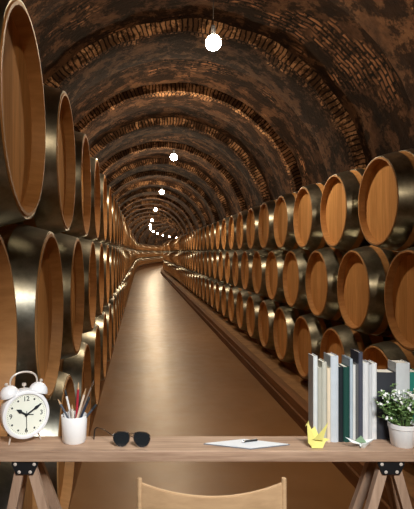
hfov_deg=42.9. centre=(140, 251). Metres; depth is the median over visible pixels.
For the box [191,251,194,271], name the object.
wine barrel
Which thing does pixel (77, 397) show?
pencil
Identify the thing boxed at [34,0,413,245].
ceiling
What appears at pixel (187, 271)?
wine barrel
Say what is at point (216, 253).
wine barrel
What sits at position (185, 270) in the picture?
wine barrel
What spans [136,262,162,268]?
trim
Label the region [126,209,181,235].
trim
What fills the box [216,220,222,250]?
wine barrel
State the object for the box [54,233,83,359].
wine barrel
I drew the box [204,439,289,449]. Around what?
notepad
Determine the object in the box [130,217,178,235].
trim
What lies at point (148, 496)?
wooden chair
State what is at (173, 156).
pendant lamp
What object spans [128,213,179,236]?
trim
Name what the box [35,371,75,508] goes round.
wine barrel
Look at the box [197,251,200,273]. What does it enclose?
wine barrel
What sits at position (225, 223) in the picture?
wine barrel
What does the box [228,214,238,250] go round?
wine barrel
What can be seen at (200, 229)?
wine barrel
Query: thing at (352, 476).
rail
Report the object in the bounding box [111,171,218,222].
trim
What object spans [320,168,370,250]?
wine barrel
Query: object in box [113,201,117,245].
wine barrel
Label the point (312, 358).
book
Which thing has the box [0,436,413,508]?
desk
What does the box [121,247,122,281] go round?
wine barrel
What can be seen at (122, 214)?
wine barrel
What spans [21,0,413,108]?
trim
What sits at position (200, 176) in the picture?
trim
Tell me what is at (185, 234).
wine barrel
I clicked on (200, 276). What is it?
wine barrel
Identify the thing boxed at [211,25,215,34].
socket
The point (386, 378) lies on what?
book
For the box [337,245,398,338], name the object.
wine barrel
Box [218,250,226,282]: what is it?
wine barrel
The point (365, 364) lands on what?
book
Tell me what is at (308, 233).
wine barrel
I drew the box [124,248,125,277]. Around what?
wine barrel
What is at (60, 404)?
pencil
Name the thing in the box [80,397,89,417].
pen
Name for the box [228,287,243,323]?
wine barrel
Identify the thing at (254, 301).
wine barrel
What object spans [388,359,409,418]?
book
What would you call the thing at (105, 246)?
wine barrel
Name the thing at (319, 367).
book
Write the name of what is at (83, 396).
pencil
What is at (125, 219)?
wine barrel
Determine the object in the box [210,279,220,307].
wine barrel
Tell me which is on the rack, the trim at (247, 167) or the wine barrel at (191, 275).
the wine barrel at (191, 275)
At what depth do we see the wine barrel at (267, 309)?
11.63 m
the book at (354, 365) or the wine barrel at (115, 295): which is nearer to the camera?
the book at (354, 365)
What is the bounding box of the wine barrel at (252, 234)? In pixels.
[246,205,261,250]
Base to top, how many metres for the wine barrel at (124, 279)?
1.288 m
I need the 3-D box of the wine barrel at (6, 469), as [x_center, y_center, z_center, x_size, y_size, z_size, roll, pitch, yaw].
[-1.419,1.489,2.602,1.710,1.288,1.288,0,0,0]
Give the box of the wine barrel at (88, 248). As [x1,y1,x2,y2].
[79,238,96,333]
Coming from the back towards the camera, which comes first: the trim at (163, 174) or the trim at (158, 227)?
the trim at (158, 227)
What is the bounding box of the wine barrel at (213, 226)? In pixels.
[210,222,216,250]
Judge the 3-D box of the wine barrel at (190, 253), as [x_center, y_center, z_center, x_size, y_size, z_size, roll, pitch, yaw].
[3.627,0.497,29.443,1.710,1.288,1.288,0,0,0]
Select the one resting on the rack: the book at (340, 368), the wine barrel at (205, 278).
the wine barrel at (205, 278)
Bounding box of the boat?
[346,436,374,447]
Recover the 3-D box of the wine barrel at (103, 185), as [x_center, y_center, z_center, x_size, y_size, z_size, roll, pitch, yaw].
[-1.419,-0.693,8.256,1.710,1.288,1.288,0,0,0]
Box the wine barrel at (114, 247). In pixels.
[112,245,116,292]
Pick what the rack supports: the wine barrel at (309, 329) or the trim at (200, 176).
the wine barrel at (309, 329)
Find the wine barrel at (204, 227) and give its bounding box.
[202,226,207,250]
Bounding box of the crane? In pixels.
[306,421,328,447]
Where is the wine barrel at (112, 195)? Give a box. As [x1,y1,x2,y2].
[109,194,114,244]
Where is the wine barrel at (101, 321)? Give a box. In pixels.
[95,312,106,380]
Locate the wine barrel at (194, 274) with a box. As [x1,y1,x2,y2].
[193,272,198,293]
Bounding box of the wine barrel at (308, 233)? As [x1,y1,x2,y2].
[293,182,329,250]
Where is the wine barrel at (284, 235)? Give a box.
[273,192,299,250]
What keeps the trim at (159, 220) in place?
attached to the ceiling
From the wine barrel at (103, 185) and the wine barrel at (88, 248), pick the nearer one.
the wine barrel at (88, 248)
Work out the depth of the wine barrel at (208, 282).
21.79 m
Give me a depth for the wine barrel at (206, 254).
22.62 m
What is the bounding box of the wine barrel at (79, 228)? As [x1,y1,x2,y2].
[61,131,90,237]
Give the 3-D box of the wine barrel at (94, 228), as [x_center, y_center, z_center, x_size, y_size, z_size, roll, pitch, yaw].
[-1.424,-0.693,6.843,1.710,1.288,1.288,0,0,0]
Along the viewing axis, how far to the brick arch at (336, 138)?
12.70 m
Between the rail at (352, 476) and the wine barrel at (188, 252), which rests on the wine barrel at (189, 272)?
the wine barrel at (188, 252)
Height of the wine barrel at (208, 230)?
1.288 m
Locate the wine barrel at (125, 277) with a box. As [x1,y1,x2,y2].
[124,277,125,305]
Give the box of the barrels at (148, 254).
[139,243,162,265]
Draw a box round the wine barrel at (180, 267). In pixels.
[179,267,182,281]
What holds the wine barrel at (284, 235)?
on the wine barrel at (274, 262)
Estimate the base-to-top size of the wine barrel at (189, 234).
1.288 m
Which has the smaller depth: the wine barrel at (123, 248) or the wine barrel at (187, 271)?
the wine barrel at (123, 248)
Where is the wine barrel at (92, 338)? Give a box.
[81,324,100,407]
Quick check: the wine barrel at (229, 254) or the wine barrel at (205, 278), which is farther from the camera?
the wine barrel at (205, 278)
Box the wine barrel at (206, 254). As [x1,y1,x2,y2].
[204,251,209,276]
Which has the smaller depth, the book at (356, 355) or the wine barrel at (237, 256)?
the book at (356, 355)
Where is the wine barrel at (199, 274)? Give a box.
[195,273,201,295]
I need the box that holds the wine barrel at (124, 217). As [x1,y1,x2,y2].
[122,217,124,247]
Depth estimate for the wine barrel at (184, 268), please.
34.54 m
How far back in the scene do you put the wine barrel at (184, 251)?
33.52 m
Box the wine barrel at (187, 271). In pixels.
[186,270,190,287]
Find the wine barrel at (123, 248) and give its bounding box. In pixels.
[123,248,124,279]
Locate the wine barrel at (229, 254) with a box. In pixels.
[225,250,234,284]
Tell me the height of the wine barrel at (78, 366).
1.288 m
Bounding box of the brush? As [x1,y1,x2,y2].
[79,381,93,417]
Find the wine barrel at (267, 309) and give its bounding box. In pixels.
[258,299,287,349]
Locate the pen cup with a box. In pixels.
[61,411,86,444]
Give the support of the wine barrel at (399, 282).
on the wine barrel at (379, 353)
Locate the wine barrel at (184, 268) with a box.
[182,268,185,284]
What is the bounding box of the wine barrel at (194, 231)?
[193,230,196,250]
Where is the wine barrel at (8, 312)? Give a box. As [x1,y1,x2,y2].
[0,235,16,463]
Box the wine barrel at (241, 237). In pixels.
[236,210,249,250]
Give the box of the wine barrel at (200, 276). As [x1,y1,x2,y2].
[199,275,204,298]
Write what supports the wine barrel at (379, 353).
on the rack
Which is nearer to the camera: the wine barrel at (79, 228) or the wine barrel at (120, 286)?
the wine barrel at (79, 228)
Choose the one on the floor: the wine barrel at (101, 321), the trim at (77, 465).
the trim at (77, 465)
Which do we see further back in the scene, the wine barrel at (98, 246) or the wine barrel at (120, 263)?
the wine barrel at (120, 263)
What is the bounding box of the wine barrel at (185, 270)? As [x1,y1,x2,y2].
[184,269,188,285]
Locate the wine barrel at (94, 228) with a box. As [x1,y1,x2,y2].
[82,157,100,240]
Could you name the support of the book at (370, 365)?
on the desk
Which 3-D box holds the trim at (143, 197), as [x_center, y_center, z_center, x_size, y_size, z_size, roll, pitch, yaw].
[1.047,-3.345,50.893,8.933,4.501,1.040,0,0,0]
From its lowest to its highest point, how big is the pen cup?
0.088 m
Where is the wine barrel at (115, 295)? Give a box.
[113,292,117,336]
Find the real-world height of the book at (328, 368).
0.247 m
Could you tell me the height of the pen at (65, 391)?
0.160 m
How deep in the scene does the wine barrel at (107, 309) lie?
9.43 m
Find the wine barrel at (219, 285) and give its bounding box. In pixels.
[215,282,226,312]
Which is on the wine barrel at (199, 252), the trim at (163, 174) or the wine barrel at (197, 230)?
the wine barrel at (197, 230)
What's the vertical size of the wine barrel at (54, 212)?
1.288 m
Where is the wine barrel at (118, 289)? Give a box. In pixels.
[116,288,119,327]
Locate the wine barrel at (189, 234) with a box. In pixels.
[188,232,190,250]
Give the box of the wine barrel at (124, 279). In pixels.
[123,279,124,309]
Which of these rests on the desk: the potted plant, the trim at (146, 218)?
the potted plant
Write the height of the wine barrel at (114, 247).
1.288 m
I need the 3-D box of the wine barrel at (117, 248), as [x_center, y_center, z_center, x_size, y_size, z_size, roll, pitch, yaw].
[-1.421,0.398,13.198,1.710,1.288,1.288,0,0,0]
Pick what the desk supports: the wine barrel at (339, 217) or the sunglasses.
the sunglasses
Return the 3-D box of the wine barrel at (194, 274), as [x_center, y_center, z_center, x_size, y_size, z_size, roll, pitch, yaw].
[3.625,1.634,27.343,1.710,1.288,1.288,0,0,0]
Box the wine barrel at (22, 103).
[0,0,45,226]
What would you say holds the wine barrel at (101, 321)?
on the rack
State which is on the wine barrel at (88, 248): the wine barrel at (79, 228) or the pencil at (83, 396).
the wine barrel at (79, 228)
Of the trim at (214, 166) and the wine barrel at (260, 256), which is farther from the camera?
the trim at (214, 166)
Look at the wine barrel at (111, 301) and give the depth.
10.82 m
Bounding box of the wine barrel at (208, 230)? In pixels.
[206,224,211,250]
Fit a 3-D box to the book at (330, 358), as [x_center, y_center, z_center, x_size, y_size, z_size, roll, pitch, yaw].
[0.648,0.492,1.773,0.026,0.288,0.070,0,0,0]
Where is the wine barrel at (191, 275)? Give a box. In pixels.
[190,271,195,290]
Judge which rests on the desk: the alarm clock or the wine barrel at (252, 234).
the alarm clock
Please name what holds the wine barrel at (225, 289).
on the rack
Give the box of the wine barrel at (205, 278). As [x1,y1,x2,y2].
[202,276,209,301]
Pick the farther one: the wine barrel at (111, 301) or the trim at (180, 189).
the trim at (180, 189)
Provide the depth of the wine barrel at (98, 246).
7.38 m
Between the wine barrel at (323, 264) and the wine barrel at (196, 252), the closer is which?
the wine barrel at (323, 264)
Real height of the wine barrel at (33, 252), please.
1.288 m
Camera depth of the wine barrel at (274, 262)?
10.93 m
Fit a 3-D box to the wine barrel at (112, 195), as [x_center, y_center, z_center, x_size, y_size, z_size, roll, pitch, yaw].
[-1.422,-0.693,11.082,1.710,1.288,1.288,0,0,0]
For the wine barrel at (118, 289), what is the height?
1.288 m
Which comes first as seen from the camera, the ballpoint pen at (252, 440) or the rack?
the ballpoint pen at (252, 440)
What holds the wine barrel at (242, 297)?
on the rack
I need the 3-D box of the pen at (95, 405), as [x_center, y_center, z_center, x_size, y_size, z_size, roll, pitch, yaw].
[-0.196,0.569,1.746,0.095,0.118,0.008,0,0,2]
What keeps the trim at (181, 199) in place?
attached to the ceiling
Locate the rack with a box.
[167,272,413,465]
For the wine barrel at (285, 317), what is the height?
1.288 m
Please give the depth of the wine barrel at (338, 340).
7.29 m
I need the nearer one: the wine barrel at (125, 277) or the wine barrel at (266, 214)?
the wine barrel at (266, 214)
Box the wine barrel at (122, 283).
[121,282,123,314]
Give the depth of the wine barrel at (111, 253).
10.11 m
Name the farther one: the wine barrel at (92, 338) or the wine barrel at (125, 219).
the wine barrel at (125, 219)
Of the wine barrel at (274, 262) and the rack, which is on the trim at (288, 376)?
the rack
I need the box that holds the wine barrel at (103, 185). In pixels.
[94,174,106,242]
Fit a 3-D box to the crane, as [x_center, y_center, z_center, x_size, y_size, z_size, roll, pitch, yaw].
[0.573,0.591,1.689,0.077,0.088,0.024,0,0,12]
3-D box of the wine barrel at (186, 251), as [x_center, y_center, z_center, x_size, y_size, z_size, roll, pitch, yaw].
[3.624,0.497,32.270,1.710,1.288,1.288,0,0,0]
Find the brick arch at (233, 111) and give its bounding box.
[74,83,303,194]
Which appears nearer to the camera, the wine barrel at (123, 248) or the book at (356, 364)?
the book at (356, 364)
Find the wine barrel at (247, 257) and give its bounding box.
[241,249,255,292]
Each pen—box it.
[64,389,71,418]
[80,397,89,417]
[86,404,96,417]
[241,439,257,441]
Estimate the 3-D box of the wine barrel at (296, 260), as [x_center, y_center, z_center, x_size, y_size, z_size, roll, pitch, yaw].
[3.626,0.497,9.661,1.710,1.288,1.288,0,0,0]
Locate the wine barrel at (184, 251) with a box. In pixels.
[183,251,185,267]
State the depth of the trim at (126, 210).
55.81 m
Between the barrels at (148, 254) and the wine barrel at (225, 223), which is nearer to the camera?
the wine barrel at (225, 223)
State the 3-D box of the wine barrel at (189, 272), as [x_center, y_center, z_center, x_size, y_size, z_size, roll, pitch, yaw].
[3.628,1.634,30.170,1.710,1.288,1.288,0,0,0]
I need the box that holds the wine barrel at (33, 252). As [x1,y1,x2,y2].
[0,223,62,399]
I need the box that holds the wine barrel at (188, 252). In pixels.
[187,251,189,269]
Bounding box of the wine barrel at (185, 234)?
[184,234,186,250]
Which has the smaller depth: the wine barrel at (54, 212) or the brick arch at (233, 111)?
the wine barrel at (54, 212)
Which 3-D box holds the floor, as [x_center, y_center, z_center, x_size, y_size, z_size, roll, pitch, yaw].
[6.459,2.700,62.050,19.850,0.001,135.100,0,0,0]
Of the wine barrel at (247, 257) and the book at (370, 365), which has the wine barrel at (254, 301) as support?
the wine barrel at (247, 257)
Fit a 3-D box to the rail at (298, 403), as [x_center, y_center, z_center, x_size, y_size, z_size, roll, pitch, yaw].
[7.931,2.546,65.850,10.894,0.304,126.900,0,0,0]
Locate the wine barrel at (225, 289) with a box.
[221,284,234,317]
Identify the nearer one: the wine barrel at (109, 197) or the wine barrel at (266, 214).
the wine barrel at (109, 197)
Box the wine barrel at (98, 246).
[93,241,103,317]
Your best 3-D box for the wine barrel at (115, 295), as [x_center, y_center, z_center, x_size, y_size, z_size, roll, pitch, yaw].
[-1.420,1.489,12.497,1.710,1.288,1.288,0,0,0]
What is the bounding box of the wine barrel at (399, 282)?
[384,247,413,351]
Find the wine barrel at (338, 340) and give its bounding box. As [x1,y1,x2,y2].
[320,324,393,363]
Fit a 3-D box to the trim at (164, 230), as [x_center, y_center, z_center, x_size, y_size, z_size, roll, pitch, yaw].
[7.467,-3.342,113.895,9.168,4.478,1.035,0,0,0]
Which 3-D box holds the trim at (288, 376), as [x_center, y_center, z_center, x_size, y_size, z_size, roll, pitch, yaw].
[9.316,2.547,65.900,13.341,0.306,127.000,0,0,0]
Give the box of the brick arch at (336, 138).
[44,19,366,177]
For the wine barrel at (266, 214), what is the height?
1.288 m
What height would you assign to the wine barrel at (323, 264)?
1.288 m
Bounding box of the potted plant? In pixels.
[375,384,413,448]
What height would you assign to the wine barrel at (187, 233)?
1.288 m
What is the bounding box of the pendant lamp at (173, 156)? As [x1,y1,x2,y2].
[170,149,176,160]
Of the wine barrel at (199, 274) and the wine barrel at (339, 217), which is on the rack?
the wine barrel at (199, 274)
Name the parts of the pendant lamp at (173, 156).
globe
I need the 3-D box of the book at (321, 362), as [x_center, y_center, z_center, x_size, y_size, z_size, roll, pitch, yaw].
[0.614,0.502,1.773,0.015,0.268,0.070,0,0,0]
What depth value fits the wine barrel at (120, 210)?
15.15 m
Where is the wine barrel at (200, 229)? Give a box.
[199,227,203,250]
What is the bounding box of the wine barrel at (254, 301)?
[246,294,269,338]
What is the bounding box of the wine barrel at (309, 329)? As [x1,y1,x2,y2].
[293,313,344,378]
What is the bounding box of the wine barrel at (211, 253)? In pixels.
[208,250,214,277]
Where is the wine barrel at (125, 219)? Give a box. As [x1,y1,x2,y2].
[124,219,125,247]
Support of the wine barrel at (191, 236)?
on the wine barrel at (190, 253)
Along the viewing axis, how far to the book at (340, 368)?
1.74 m
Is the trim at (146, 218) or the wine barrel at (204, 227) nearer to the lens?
the wine barrel at (204, 227)
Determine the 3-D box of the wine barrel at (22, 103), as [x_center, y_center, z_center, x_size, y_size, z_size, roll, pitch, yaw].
[-1.423,-0.693,2.603,1.710,1.288,1.288,0,0,0]
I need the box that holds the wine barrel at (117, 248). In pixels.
[116,246,118,288]
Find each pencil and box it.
[58,400,68,417]
[71,405,73,418]
[75,382,78,417]
[76,389,85,417]
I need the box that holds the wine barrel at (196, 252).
[194,251,197,272]
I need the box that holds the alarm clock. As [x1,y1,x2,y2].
[0,371,48,444]
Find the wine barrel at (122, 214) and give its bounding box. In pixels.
[121,214,123,246]
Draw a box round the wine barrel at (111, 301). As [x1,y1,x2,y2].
[109,297,115,346]
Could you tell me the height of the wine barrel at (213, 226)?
1.288 m
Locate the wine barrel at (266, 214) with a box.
[258,199,278,250]
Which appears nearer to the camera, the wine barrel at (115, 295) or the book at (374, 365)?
the book at (374, 365)
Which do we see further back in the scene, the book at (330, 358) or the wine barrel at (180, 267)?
the wine barrel at (180, 267)
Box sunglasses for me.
[93,427,150,447]
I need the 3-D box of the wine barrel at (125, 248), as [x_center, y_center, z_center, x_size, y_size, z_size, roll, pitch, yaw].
[-1.423,0.398,20.259,1.710,1.288,1.288,0,0,0]
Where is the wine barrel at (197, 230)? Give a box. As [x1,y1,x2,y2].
[196,229,199,250]
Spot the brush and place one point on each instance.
(92, 384)
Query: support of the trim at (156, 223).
attached to the ceiling
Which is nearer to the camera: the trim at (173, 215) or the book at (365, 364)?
the book at (365, 364)
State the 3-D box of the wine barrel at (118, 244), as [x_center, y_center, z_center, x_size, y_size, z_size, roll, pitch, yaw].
[-1.423,-0.693,13.906,1.710,1.288,1.288,0,0,0]
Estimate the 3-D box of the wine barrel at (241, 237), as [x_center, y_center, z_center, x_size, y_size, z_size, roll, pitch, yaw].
[3.624,-0.594,14.610,1.710,1.288,1.288,0,0,0]
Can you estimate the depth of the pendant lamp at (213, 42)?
7.77 m
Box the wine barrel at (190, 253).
[189,251,191,270]
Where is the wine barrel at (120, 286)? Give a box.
[119,285,121,320]
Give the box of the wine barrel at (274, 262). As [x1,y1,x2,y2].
[265,248,287,303]
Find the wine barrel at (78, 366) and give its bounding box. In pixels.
[59,342,90,435]
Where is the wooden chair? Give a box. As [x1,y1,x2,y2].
[137,477,286,508]
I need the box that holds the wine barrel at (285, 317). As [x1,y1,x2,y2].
[273,305,311,363]
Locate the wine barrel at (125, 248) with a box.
[125,248,126,275]
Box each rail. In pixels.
[161,268,413,508]
[161,273,390,508]
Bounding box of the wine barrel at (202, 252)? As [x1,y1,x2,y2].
[200,251,204,274]
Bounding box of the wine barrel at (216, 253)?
[213,250,219,279]
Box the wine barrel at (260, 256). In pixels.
[252,249,269,297]
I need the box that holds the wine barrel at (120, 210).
[118,210,121,246]
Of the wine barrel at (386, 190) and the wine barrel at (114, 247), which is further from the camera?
the wine barrel at (114, 247)
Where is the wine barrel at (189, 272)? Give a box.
[188,271,192,289]
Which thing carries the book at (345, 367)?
on the desk
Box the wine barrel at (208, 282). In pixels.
[206,278,214,304]
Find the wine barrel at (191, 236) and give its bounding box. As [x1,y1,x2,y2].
[190,231,193,250]
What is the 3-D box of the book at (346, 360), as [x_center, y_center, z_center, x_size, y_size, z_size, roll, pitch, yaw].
[0.704,0.497,1.774,0.010,0.278,0.073,0,0,0]
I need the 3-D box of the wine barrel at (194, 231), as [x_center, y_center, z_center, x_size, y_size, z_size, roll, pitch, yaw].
[3.626,-0.594,27.324,1.710,1.288,1.288,0,0,0]
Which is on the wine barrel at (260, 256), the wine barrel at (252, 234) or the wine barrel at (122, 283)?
the wine barrel at (252, 234)
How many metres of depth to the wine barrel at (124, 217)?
18.55 m
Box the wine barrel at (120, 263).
[117,246,121,284]
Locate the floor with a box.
[69,265,365,508]
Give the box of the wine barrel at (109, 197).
[102,185,111,243]
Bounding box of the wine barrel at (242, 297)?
[236,290,255,330]
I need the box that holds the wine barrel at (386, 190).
[358,149,413,251]
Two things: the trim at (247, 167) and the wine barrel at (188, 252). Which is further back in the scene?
the wine barrel at (188, 252)
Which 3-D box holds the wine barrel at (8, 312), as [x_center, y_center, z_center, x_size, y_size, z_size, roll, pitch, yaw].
[-1.424,0.398,1.891,1.710,1.288,1.288,0,0,0]
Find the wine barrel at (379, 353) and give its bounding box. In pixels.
[363,339,413,368]
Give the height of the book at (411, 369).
0.228 m
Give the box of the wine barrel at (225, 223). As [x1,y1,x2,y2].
[221,217,230,250]
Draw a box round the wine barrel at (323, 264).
[305,247,347,321]
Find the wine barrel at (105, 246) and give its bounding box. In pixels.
[102,243,109,306]
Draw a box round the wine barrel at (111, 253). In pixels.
[108,244,113,298]
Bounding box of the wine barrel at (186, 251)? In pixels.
[185,251,187,268]
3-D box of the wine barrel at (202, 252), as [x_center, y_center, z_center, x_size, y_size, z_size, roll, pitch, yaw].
[3.624,0.497,23.792,1.710,1.288,1.288,0,0,0]
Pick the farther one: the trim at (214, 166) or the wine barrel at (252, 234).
the trim at (214, 166)
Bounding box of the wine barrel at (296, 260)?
[283,248,312,311]
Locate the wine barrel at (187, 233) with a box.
[186,233,188,250]
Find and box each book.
[308,353,317,431]
[318,358,326,441]
[318,365,321,433]
[324,352,337,441]
[327,366,329,441]
[338,364,342,441]
[339,363,348,441]
[342,355,352,441]
[350,349,362,436]
[353,362,358,438]
[353,364,355,439]
[363,360,368,439]
[364,360,376,438]
[369,363,371,438]
[377,368,395,438]
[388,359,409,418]
[410,368,413,419]
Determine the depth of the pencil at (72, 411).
1.74 m
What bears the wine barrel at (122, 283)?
on the rack
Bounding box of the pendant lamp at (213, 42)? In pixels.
[206,0,220,50]
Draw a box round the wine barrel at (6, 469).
[0,434,37,508]
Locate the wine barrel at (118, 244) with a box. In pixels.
[116,206,119,245]
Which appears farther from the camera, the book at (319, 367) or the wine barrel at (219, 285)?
the wine barrel at (219, 285)
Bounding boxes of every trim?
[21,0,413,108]
[69,263,162,506]
[89,118,269,205]
[99,142,247,213]
[106,159,230,217]
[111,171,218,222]
[115,181,209,225]
[118,188,201,228]
[120,195,195,230]
[122,200,190,232]
[124,205,185,234]
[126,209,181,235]
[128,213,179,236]
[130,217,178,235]
[133,219,169,237]
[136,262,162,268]
[138,222,168,242]
[146,224,170,244]
[155,227,172,244]
[162,268,413,498]
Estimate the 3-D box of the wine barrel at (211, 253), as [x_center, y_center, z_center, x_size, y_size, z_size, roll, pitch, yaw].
[3.627,0.497,20.968,1.710,1.288,1.288,0,0,0]
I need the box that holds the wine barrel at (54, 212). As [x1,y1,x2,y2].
[15,85,75,233]
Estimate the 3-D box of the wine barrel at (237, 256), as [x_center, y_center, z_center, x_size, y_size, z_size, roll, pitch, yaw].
[3.626,0.497,15.313,1.710,1.288,1.288,0,0,0]
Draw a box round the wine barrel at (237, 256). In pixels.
[232,250,243,287]
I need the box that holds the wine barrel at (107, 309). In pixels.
[103,303,111,361]

